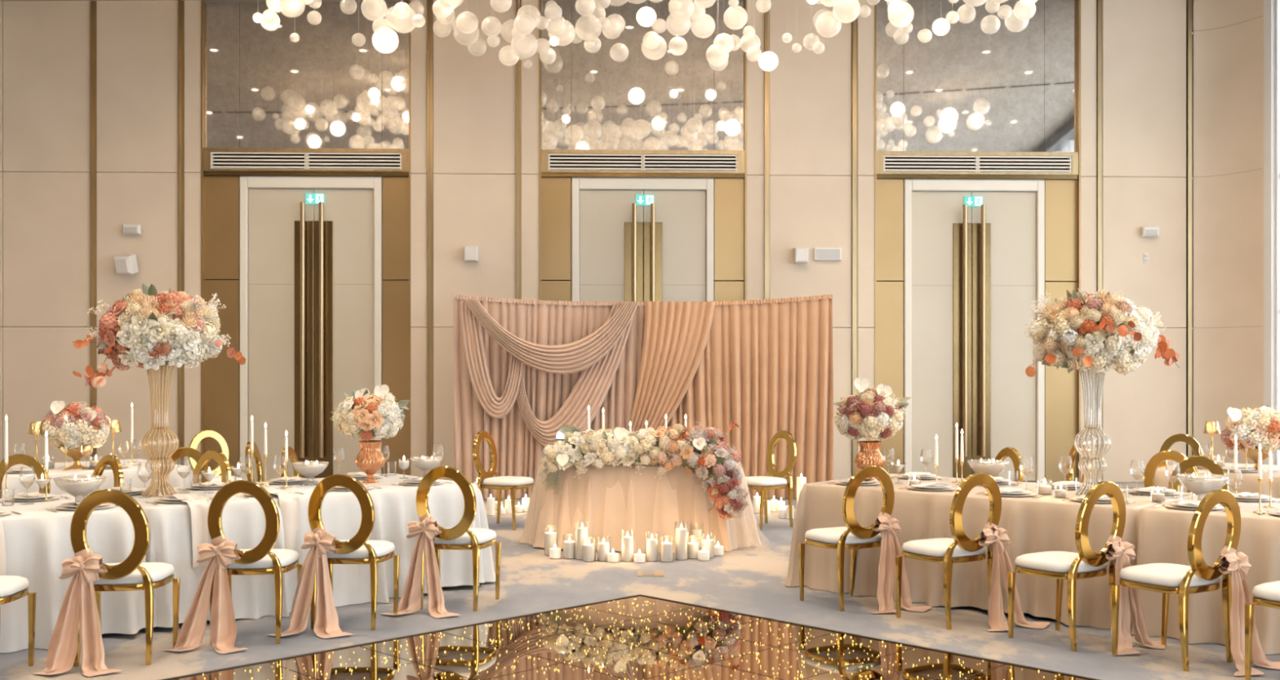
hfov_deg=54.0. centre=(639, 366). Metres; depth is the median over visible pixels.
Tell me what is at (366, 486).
dinner plate
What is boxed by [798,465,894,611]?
banquet chair
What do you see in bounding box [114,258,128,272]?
grille
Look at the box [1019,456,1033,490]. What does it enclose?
wine glass
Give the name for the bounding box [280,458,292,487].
candlestick
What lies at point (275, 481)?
dinner plate
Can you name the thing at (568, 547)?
pillar candle
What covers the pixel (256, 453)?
banquet chair
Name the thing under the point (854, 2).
trim
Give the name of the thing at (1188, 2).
trim
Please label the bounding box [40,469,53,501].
candlestick
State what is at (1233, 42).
wall
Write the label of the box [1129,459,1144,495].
wine glass
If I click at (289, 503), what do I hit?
napkin
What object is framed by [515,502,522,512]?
pillar candle
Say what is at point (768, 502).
pillar candle
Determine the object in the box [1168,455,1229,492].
banquet chair
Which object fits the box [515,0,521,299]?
trim
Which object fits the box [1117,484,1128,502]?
water tumbler
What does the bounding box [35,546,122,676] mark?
sash
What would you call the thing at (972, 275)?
door
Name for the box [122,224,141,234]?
wall sensor
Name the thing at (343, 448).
wine glass
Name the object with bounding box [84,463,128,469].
dinner plate
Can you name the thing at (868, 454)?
urn
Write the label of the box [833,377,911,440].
bouquet
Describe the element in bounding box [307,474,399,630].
banquet chair
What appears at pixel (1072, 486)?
dinner plate
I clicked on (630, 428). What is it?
taper candle
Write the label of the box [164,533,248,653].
sash
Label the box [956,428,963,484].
taper candle
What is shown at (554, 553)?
pillar candle
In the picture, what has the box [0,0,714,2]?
ceiling
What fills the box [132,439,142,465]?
wine glass
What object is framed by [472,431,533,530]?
banquet chair
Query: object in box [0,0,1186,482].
wall
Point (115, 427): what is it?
table lamp
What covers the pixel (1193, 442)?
banquet chair
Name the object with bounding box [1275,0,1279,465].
window
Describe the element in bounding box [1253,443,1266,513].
taper candle
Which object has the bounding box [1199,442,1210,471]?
wine glass
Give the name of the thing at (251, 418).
taper candle
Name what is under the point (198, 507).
napkin
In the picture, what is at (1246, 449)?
taper candle
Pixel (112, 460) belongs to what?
banquet chair
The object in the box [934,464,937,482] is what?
candlestick
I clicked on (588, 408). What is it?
taper candle
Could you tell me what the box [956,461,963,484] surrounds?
candlestick
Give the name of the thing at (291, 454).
banquet chair
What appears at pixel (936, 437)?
taper candle
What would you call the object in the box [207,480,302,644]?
banquet chair
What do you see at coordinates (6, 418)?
taper candle
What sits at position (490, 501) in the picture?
pillar candle
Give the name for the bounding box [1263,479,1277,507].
candlestick
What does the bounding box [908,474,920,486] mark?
votive candle
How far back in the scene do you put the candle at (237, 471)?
8.87 m
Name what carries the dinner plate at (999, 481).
on the tablecloth at (1046, 523)
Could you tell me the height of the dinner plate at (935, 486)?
0.028 m
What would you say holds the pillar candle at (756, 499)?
on the floor
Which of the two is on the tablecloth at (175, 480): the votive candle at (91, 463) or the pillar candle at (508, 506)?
the votive candle at (91, 463)
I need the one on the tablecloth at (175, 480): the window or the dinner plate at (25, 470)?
the dinner plate at (25, 470)
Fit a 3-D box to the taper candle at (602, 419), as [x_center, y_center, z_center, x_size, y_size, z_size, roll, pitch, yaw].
[-0.336,0.611,11.450,0.076,0.468,0.074,0,0,0]
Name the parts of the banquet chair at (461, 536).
leg, leg, seat, seat frame, leg, leg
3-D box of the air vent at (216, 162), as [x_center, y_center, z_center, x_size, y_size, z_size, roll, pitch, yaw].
[-4.500,-2.743,17.006,2.751,0.340,0.180,0,0,-2]
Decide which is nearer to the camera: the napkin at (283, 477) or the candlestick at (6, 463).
the candlestick at (6, 463)
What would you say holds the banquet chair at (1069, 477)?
on the floor
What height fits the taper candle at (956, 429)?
0.440 m
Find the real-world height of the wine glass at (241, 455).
0.232 m
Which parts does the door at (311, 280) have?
handle, push plate, handle, push plate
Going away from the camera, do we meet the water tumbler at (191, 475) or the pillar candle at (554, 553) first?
the water tumbler at (191, 475)
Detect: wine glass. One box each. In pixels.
[13,443,26,454]
[18,466,35,504]
[80,443,92,469]
[118,440,129,465]
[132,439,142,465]
[137,461,152,497]
[176,457,191,493]
[238,453,252,479]
[273,455,286,488]
[333,447,345,466]
[379,445,390,475]
[432,444,444,466]
[882,447,894,479]
[920,448,933,480]
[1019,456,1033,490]
[1058,455,1072,475]
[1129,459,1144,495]
[1164,461,1180,497]
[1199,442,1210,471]
[1226,444,1238,459]
[1226,468,1242,507]
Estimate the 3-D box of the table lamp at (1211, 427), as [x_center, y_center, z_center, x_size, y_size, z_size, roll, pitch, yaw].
[4.807,0.657,10.556,0.134,0.394,0.134,0,0,0]
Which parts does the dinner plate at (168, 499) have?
plate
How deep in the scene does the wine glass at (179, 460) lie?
8.50 m
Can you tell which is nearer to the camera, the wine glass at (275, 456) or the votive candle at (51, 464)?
the wine glass at (275, 456)
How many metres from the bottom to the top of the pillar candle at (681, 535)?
0.307 m
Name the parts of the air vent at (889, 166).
grille frame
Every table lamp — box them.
[27,422,44,459]
[107,419,121,454]
[1203,421,1220,459]
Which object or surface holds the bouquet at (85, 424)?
in the footed bowl at (76, 454)
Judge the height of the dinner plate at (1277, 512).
0.028 m
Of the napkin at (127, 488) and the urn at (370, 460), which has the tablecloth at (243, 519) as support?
the urn at (370, 460)
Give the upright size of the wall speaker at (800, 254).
0.200 m
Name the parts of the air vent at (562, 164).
grille frame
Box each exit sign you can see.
[305,193,324,204]
[635,195,653,205]
[964,195,982,206]
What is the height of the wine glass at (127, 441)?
0.226 m
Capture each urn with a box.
[355,440,385,483]
[854,440,884,483]
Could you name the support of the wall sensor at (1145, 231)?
attached to the wall at (45, 45)
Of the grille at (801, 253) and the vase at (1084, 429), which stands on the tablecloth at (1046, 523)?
the vase at (1084, 429)
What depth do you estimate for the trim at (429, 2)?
16.94 m
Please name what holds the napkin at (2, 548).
on the dinner plate at (2, 512)
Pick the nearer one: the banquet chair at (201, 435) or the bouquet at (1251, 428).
the bouquet at (1251, 428)
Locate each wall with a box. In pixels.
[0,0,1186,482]
[1191,0,1275,465]
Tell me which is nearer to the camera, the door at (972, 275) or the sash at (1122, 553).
the sash at (1122, 553)
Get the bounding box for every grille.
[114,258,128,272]
[464,246,476,259]
[795,248,807,261]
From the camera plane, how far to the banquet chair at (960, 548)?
7.67 m
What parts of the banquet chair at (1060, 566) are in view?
leg, leg, seat, seat frame, leg, leg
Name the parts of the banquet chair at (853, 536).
leg, seat, seat frame, leg, leg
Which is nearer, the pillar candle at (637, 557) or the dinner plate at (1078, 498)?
the dinner plate at (1078, 498)
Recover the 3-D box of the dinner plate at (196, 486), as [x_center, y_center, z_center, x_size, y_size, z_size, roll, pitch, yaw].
[-3.009,0.840,8.808,0.332,0.028,0.332,0,0,-41]
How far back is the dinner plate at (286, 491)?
8.34 m
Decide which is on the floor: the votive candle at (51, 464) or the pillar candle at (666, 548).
the pillar candle at (666, 548)
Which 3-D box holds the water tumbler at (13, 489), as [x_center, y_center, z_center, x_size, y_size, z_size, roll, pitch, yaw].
[-3.877,0.801,7.706,0.074,0.105,0.073,0,0,0]
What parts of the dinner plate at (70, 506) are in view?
plate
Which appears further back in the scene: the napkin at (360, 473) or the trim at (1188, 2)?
the trim at (1188, 2)
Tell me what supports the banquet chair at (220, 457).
on the floor
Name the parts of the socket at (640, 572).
lid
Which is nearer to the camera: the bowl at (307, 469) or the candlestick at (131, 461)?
the bowl at (307, 469)
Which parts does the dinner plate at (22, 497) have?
plate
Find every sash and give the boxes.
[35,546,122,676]
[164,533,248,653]
[266,524,352,638]
[381,513,459,617]
[871,511,932,613]
[978,521,1050,631]
[1105,533,1165,655]
[1218,546,1279,675]
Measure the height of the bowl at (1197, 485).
0.201 m
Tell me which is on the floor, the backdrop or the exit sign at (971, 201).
the backdrop
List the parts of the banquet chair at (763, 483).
leg, seat, seat frame, leg, leg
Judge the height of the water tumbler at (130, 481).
0.105 m
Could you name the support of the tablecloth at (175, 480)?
on the floor
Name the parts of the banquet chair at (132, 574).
leg, leg, seat, seat frame, leg, leg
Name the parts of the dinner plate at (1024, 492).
plate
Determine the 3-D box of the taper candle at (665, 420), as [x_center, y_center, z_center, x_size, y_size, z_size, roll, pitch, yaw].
[0.235,0.638,11.350,0.076,0.414,0.074,0,0,0]
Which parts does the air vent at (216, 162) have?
grille frame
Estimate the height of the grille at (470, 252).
0.172 m
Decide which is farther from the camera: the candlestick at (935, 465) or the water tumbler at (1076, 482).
the candlestick at (935, 465)
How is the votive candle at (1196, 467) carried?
on the tablecloth at (1250, 484)
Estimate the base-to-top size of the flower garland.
0.858 m
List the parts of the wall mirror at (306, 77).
pane, sill, pane, pane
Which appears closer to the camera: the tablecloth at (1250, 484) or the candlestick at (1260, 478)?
the candlestick at (1260, 478)
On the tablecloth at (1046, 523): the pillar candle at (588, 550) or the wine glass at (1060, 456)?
the wine glass at (1060, 456)
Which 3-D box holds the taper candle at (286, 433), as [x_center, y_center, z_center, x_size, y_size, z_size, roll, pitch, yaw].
[-2.500,0.653,8.879,0.076,0.402,0.074,0,0,0]
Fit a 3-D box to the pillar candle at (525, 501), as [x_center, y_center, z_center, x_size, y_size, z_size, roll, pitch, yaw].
[-1.249,1.493,13.760,0.087,0.187,0.086,0,0,0]
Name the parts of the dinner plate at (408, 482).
plate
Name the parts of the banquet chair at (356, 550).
leg, leg, seat, seat frame, leg, leg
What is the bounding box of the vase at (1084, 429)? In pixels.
[1074,368,1111,495]
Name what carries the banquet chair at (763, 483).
on the floor
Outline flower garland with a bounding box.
[537,421,751,524]
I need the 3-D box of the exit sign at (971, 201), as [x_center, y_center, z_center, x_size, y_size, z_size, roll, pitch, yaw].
[4.588,-2.270,17.272,0.250,0.140,0.033,0,0,-2]
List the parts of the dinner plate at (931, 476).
plate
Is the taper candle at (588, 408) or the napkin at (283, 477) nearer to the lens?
the napkin at (283, 477)
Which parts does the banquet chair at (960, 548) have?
leg, seat, seat frame, leg, leg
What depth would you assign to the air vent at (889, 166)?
17.22 m
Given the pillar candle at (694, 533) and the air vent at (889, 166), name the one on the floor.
the pillar candle at (694, 533)
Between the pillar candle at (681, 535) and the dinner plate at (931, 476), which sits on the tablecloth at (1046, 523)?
the dinner plate at (931, 476)
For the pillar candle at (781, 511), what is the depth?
13.11 m
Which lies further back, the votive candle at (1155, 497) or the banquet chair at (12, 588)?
the votive candle at (1155, 497)
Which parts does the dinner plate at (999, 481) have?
plate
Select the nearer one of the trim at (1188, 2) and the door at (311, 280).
the door at (311, 280)
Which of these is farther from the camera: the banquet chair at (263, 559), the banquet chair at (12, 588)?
the banquet chair at (263, 559)
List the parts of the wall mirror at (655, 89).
pane, pane, sill, pane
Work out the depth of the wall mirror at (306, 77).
17.00 m
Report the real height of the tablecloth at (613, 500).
0.739 m
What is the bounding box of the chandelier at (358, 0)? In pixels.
[253,0,1037,69]
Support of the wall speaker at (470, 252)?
attached to the wall at (45, 45)
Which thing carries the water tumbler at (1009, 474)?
on the tablecloth at (1046, 523)
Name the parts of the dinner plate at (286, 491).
plate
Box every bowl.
[53,474,106,503]
[59,444,93,469]
[291,460,328,485]
[409,455,442,477]
[967,458,1008,486]
[1175,472,1230,501]
[1241,447,1275,471]
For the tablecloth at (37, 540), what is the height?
0.731 m
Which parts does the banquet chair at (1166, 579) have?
leg, leg, seat, seat frame, leg, leg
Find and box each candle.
[0,415,12,491]
[35,474,52,499]
[40,431,53,501]
[41,456,54,469]
[61,415,71,470]
[89,454,102,467]
[127,403,136,462]
[200,466,217,493]
[230,462,246,479]
[250,415,253,481]
[260,422,271,484]
[280,431,292,487]
[398,456,409,479]
[486,493,494,515]
[494,501,502,510]
[500,505,506,514]
[504,495,511,513]
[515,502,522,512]
[521,494,529,511]
[544,525,557,555]
[549,544,560,558]
[562,533,575,559]
[575,520,589,559]
[582,537,595,562]
[587,405,590,429]
[596,535,610,561]
[601,408,604,430]
[607,548,618,562]
[621,529,634,562]
[629,421,631,432]
[633,549,645,562]
[644,532,658,561]
[660,535,673,562]
[664,414,666,436]
[674,521,688,560]
[684,414,686,427]
[688,535,699,559]
[690,528,702,546]
[697,546,709,560]
[701,533,715,558]
[715,541,724,555]
[753,492,759,513]
[763,501,769,514]
[769,496,777,511]
[777,497,785,512]
[778,505,785,518]
[785,505,793,519]
[796,473,806,504]
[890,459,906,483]
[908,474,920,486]
[934,435,937,482]
[951,423,961,483]
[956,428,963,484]
[1037,478,1052,495]
[1053,482,1067,497]
[1151,486,1164,502]
[1195,466,1207,469]
[1211,454,1225,466]
[1233,435,1237,493]
[1244,447,1248,469]
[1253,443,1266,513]
[1263,450,1277,507]
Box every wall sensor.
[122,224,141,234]
[1141,226,1159,236]
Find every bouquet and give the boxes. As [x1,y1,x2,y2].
[36,400,111,448]
[71,283,246,389]
[329,384,410,441]
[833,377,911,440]
[1022,288,1179,377]
[1220,404,1279,453]
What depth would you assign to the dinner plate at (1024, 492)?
8.28 m
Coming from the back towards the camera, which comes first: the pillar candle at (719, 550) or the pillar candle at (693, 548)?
the pillar candle at (719, 550)
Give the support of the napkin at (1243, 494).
on the dinner plate at (1264, 497)
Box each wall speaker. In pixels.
[113,253,138,274]
[463,245,478,262]
[793,247,808,262]
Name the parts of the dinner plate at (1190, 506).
plate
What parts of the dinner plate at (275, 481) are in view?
plate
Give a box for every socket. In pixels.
[637,569,663,576]
[1143,253,1148,262]
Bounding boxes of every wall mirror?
[203,1,408,151]
[541,0,744,152]
[876,0,1078,154]
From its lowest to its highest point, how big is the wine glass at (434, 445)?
0.232 m
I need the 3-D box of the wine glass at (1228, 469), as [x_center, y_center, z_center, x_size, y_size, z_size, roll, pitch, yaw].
[3.605,0.738,7.618,0.093,0.232,0.093,0,0,0]
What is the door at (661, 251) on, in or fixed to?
in the wall at (45, 45)
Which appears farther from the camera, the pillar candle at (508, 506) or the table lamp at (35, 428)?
the pillar candle at (508, 506)
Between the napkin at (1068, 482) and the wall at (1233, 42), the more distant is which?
the wall at (1233, 42)
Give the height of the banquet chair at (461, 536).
0.945 m
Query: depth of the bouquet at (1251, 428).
10.10 m
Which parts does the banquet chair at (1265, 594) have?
leg, seat, seat frame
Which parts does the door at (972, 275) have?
push plate, handle, push plate, handle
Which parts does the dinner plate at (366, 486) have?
plate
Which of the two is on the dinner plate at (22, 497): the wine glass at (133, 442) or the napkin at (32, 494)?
the napkin at (32, 494)
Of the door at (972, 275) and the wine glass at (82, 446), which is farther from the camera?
the door at (972, 275)
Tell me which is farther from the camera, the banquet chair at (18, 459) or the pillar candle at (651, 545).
the pillar candle at (651, 545)
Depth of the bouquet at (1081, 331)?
8.10 m
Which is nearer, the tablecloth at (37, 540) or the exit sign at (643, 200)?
the tablecloth at (37, 540)
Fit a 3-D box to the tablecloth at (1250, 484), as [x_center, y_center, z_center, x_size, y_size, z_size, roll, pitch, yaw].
[5.515,1.220,10.075,2.780,0.731,1.676,0,0,41]
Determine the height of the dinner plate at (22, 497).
0.028 m
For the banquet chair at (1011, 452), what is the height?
0.945 m
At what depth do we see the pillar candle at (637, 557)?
10.16 m
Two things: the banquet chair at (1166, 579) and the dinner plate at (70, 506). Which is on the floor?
the banquet chair at (1166, 579)
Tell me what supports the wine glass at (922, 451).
on the tablecloth at (1046, 523)
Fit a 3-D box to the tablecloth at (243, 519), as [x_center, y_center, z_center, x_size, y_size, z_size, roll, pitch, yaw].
[-2.490,1.220,8.805,2.803,0.731,1.642,0,0,-41]
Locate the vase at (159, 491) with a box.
[141,365,178,497]
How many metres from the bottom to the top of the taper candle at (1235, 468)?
0.398 m
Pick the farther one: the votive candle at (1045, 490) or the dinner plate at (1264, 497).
the votive candle at (1045, 490)
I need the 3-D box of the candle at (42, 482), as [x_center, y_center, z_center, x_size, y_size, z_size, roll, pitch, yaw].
[-3.797,0.767,7.981,0.114,0.175,0.114,0,0,0]
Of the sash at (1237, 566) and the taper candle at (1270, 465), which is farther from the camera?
the taper candle at (1270, 465)
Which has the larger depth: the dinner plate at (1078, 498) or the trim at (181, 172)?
the trim at (181, 172)
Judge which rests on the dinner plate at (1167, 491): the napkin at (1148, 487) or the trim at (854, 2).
the napkin at (1148, 487)
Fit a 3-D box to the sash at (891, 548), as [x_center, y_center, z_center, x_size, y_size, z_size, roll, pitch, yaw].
[1.700,1.270,8.150,0.381,0.629,0.307,0,0,14]
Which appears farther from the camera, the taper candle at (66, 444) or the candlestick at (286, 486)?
the taper candle at (66, 444)
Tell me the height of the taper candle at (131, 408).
0.532 m
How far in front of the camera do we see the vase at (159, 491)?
8.35 m
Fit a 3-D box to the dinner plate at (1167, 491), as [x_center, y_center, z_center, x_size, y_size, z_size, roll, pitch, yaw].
[3.448,0.840,8.421,0.332,0.028,0.332,0,0,41]
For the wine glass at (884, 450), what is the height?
0.232 m
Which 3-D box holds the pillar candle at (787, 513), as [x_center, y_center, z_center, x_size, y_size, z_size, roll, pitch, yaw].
[1.561,1.500,13.111,0.083,0.172,0.082,0,0,0]
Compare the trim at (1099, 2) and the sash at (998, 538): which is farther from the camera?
the trim at (1099, 2)
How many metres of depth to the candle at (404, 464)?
9.56 m
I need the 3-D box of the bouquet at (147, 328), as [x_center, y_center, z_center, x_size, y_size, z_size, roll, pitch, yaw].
[-3.189,-0.201,8.256,0.863,0.696,0.894,0,0,42]
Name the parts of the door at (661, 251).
push plate, handle, handle, push plate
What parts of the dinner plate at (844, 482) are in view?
plate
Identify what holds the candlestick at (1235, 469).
on the tablecloth at (1162, 531)
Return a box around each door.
[240,176,382,482]
[571,177,713,302]
[902,178,1044,481]
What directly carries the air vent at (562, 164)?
in the wall at (45, 45)
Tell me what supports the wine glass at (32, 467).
on the tablecloth at (37, 540)
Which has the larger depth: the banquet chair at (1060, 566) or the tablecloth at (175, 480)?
the tablecloth at (175, 480)
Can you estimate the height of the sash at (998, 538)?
0.629 m
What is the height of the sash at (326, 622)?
0.630 m
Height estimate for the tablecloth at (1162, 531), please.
0.731 m
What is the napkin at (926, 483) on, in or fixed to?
on the dinner plate at (935, 486)
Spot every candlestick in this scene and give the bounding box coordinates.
[0,462,12,491]
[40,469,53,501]
[61,448,71,470]
[127,443,136,462]
[250,449,253,481]
[260,454,271,484]
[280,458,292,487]
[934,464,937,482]
[951,457,961,483]
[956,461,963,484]
[1233,468,1237,493]
[1253,476,1266,513]
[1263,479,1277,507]
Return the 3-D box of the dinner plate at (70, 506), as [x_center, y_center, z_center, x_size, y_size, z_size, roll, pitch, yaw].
[-3.337,0.840,7.561,0.332,0.028,0.332,0,0,-41]
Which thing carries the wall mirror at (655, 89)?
attached to the wall at (45, 45)
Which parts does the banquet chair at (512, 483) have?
leg, leg, seat, seat frame, leg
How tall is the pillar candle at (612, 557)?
0.106 m
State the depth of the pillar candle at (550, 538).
10.55 m
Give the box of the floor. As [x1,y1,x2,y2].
[0,481,1279,679]
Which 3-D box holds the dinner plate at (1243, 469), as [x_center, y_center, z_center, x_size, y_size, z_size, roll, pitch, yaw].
[4.847,0.840,10.201,0.332,0.028,0.332,0,0,0]
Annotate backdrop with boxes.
[453,293,833,498]
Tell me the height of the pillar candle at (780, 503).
0.160 m
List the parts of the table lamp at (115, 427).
lamp shade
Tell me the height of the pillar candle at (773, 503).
0.169 m
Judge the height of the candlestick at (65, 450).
0.170 m
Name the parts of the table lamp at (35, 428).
lamp shade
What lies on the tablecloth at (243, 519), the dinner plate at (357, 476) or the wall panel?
the dinner plate at (357, 476)
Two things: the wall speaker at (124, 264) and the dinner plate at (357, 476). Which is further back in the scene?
the wall speaker at (124, 264)
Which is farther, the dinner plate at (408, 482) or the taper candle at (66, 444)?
the taper candle at (66, 444)
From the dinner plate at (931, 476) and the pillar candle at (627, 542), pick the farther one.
the pillar candle at (627, 542)
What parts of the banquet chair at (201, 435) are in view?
seat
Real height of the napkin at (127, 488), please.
0.016 m
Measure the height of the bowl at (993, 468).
0.193 m
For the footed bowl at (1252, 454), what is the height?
0.194 m
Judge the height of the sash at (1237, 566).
0.629 m
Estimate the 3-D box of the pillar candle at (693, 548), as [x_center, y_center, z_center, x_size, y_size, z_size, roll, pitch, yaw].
[0.439,1.500,10.406,0.112,0.180,0.110,0,0,0]
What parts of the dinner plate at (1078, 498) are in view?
plate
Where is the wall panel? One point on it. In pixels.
(820, 253)
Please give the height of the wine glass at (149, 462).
0.232 m
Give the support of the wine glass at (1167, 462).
on the tablecloth at (1046, 523)
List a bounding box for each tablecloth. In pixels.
[0,493,146,653]
[2,458,193,497]
[86,473,495,627]
[519,461,762,553]
[784,473,1195,632]
[1130,493,1279,654]
[1143,462,1279,498]
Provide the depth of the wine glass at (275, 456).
8.78 m
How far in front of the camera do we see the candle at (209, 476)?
8.48 m
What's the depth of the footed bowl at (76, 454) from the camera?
10.47 m
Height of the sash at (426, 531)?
0.630 m
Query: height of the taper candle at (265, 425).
0.450 m
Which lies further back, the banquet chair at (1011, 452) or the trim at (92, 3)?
the trim at (92, 3)
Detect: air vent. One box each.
[203,149,408,177]
[541,151,744,178]
[876,152,1078,179]
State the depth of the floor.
7.20 m
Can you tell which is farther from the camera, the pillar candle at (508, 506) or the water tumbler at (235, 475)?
the pillar candle at (508, 506)
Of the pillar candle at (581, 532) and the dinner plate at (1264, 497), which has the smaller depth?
the dinner plate at (1264, 497)
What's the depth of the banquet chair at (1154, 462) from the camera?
9.70 m
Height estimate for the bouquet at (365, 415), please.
0.412 m
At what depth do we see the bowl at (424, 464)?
9.58 m
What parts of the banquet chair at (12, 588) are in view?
seat, seat frame, leg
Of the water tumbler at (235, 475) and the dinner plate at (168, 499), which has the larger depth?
the water tumbler at (235, 475)
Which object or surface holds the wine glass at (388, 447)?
on the tablecloth at (243, 519)
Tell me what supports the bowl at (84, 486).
on the tablecloth at (37, 540)
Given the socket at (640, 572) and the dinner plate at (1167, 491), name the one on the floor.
the socket at (640, 572)
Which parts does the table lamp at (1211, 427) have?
lamp shade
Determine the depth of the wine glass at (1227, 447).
10.29 m
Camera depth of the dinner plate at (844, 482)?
9.07 m
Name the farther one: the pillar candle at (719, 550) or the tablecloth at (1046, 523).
the pillar candle at (719, 550)
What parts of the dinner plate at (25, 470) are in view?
plate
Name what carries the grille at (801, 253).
attached to the wall speaker at (800, 254)
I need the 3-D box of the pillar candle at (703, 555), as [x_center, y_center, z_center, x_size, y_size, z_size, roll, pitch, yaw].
[0.522,1.529,10.299,0.095,0.113,0.094,0,0,0]
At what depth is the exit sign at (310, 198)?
16.99 m
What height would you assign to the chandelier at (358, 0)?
1.623 m
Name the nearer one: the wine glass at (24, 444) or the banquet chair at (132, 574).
the banquet chair at (132, 574)
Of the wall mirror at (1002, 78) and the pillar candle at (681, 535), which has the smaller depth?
the pillar candle at (681, 535)
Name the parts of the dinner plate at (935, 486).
plate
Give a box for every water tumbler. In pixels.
[1,488,14,506]
[120,478,131,491]
[190,474,201,489]
[225,471,236,484]
[386,461,396,475]
[1008,470,1018,485]
[1075,477,1086,493]
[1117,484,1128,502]
[1180,485,1193,500]
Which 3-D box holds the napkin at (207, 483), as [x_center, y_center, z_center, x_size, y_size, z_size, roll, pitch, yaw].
[-3.014,0.816,8.803,0.146,0.016,0.200,0,0,-41]
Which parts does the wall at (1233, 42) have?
curved panel, curved panel, curved panel, curved panel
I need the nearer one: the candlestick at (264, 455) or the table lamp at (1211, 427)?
the candlestick at (264, 455)
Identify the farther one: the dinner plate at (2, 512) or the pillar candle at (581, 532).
the pillar candle at (581, 532)
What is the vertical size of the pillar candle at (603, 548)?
0.198 m
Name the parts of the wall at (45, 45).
wall panel, wall panel, wall panel, wall panel, wall panel, wall panel, wall panel, wall panel, wall panel, wall panel, wall panel, wall panel, bronze panel, bronze panel, bronze panel, bronze panel, wall panel, wall panel, wall panel, wall panel, wall panel, wall panel, wall panel, wall panel, bronze panel, bronze panel, bronze panel, bronze panel, wall panel, wall panel, wall panel, wall panel, wall panel, wall panel, wall panel, wall panel, bronze panel, bronze panel, bronze panel, bronze panel, wall panel, wall panel, wall panel, wall panel, wall panel, wall panel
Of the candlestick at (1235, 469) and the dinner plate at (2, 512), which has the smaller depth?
the dinner plate at (2, 512)
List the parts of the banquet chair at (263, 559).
leg, leg, seat, seat frame, leg, leg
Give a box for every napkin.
[0,517,6,575]
[17,492,45,496]
[110,486,138,490]
[167,493,208,573]
[201,481,224,485]
[263,487,299,551]
[277,476,302,479]
[348,471,367,475]
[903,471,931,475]
[917,482,946,485]
[999,487,1022,492]
[1053,480,1080,484]
[1140,486,1166,490]
[1177,499,1200,505]
[1236,492,1258,496]
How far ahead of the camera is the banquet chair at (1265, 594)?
6.33 m
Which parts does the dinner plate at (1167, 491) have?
plate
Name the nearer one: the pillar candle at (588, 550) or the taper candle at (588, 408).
the pillar candle at (588, 550)
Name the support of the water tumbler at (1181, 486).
on the tablecloth at (1162, 531)
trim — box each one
[89,0,98,461]
[177,0,185,465]
[426,0,433,472]
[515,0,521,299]
[764,0,769,299]
[849,0,857,476]
[1095,0,1102,482]
[1184,0,1191,457]
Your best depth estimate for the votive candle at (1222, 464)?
10.51 m
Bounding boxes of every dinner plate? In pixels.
[0,508,11,515]
[4,493,60,501]
[7,467,49,473]
[55,502,115,510]
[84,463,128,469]
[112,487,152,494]
[154,494,209,502]
[186,482,228,489]
[243,488,295,496]
[266,477,311,484]
[331,484,373,490]
[346,473,382,479]
[399,479,444,485]
[835,478,879,485]
[897,473,941,479]
[906,483,955,490]
[984,489,1036,496]
[995,478,1014,484]
[1046,482,1090,489]
[1070,494,1125,502]
[1128,487,1180,495]
[1164,501,1223,510]
[1221,466,1257,472]
[1231,493,1276,501]
[1268,508,1279,515]
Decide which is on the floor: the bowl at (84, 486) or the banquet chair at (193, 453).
the banquet chair at (193, 453)
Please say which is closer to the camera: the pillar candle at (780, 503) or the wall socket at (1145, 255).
the pillar candle at (780, 503)
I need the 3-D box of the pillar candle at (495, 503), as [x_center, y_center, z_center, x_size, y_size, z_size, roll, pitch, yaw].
[-1.572,1.523,13.912,0.088,0.127,0.087,0,0,0]
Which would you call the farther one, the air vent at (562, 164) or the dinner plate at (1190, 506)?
the air vent at (562, 164)
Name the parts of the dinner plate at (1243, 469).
plate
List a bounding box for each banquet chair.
[0,453,50,498]
[0,575,36,666]
[70,488,180,666]
[91,454,123,492]
[157,446,208,488]
[188,430,242,482]
[192,449,231,484]
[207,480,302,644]
[244,440,263,481]
[280,446,301,477]
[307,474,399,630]
[415,466,501,611]
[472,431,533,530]
[745,430,796,530]
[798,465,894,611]
[895,472,1001,630]
[993,447,1023,481]
[1008,480,1125,651]
[1066,440,1091,484]
[1111,488,1240,671]
[1143,449,1198,495]
[1159,433,1203,467]
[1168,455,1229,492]
[1244,580,1279,679]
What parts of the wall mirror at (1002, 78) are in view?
pane, pane, sill, pane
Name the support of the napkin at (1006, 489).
on the dinner plate at (1024, 492)
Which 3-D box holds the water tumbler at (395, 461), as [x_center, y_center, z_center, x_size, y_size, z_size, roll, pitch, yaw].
[-1.947,0.801,9.859,0.074,0.105,0.073,0,0,0]
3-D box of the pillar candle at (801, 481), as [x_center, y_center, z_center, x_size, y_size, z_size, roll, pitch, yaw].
[1.769,1.379,13.768,0.105,0.414,0.104,0,0,0]
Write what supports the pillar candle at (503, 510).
on the floor
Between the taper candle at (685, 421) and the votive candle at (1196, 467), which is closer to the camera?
the votive candle at (1196, 467)
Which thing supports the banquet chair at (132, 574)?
on the floor
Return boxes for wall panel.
[813,247,841,260]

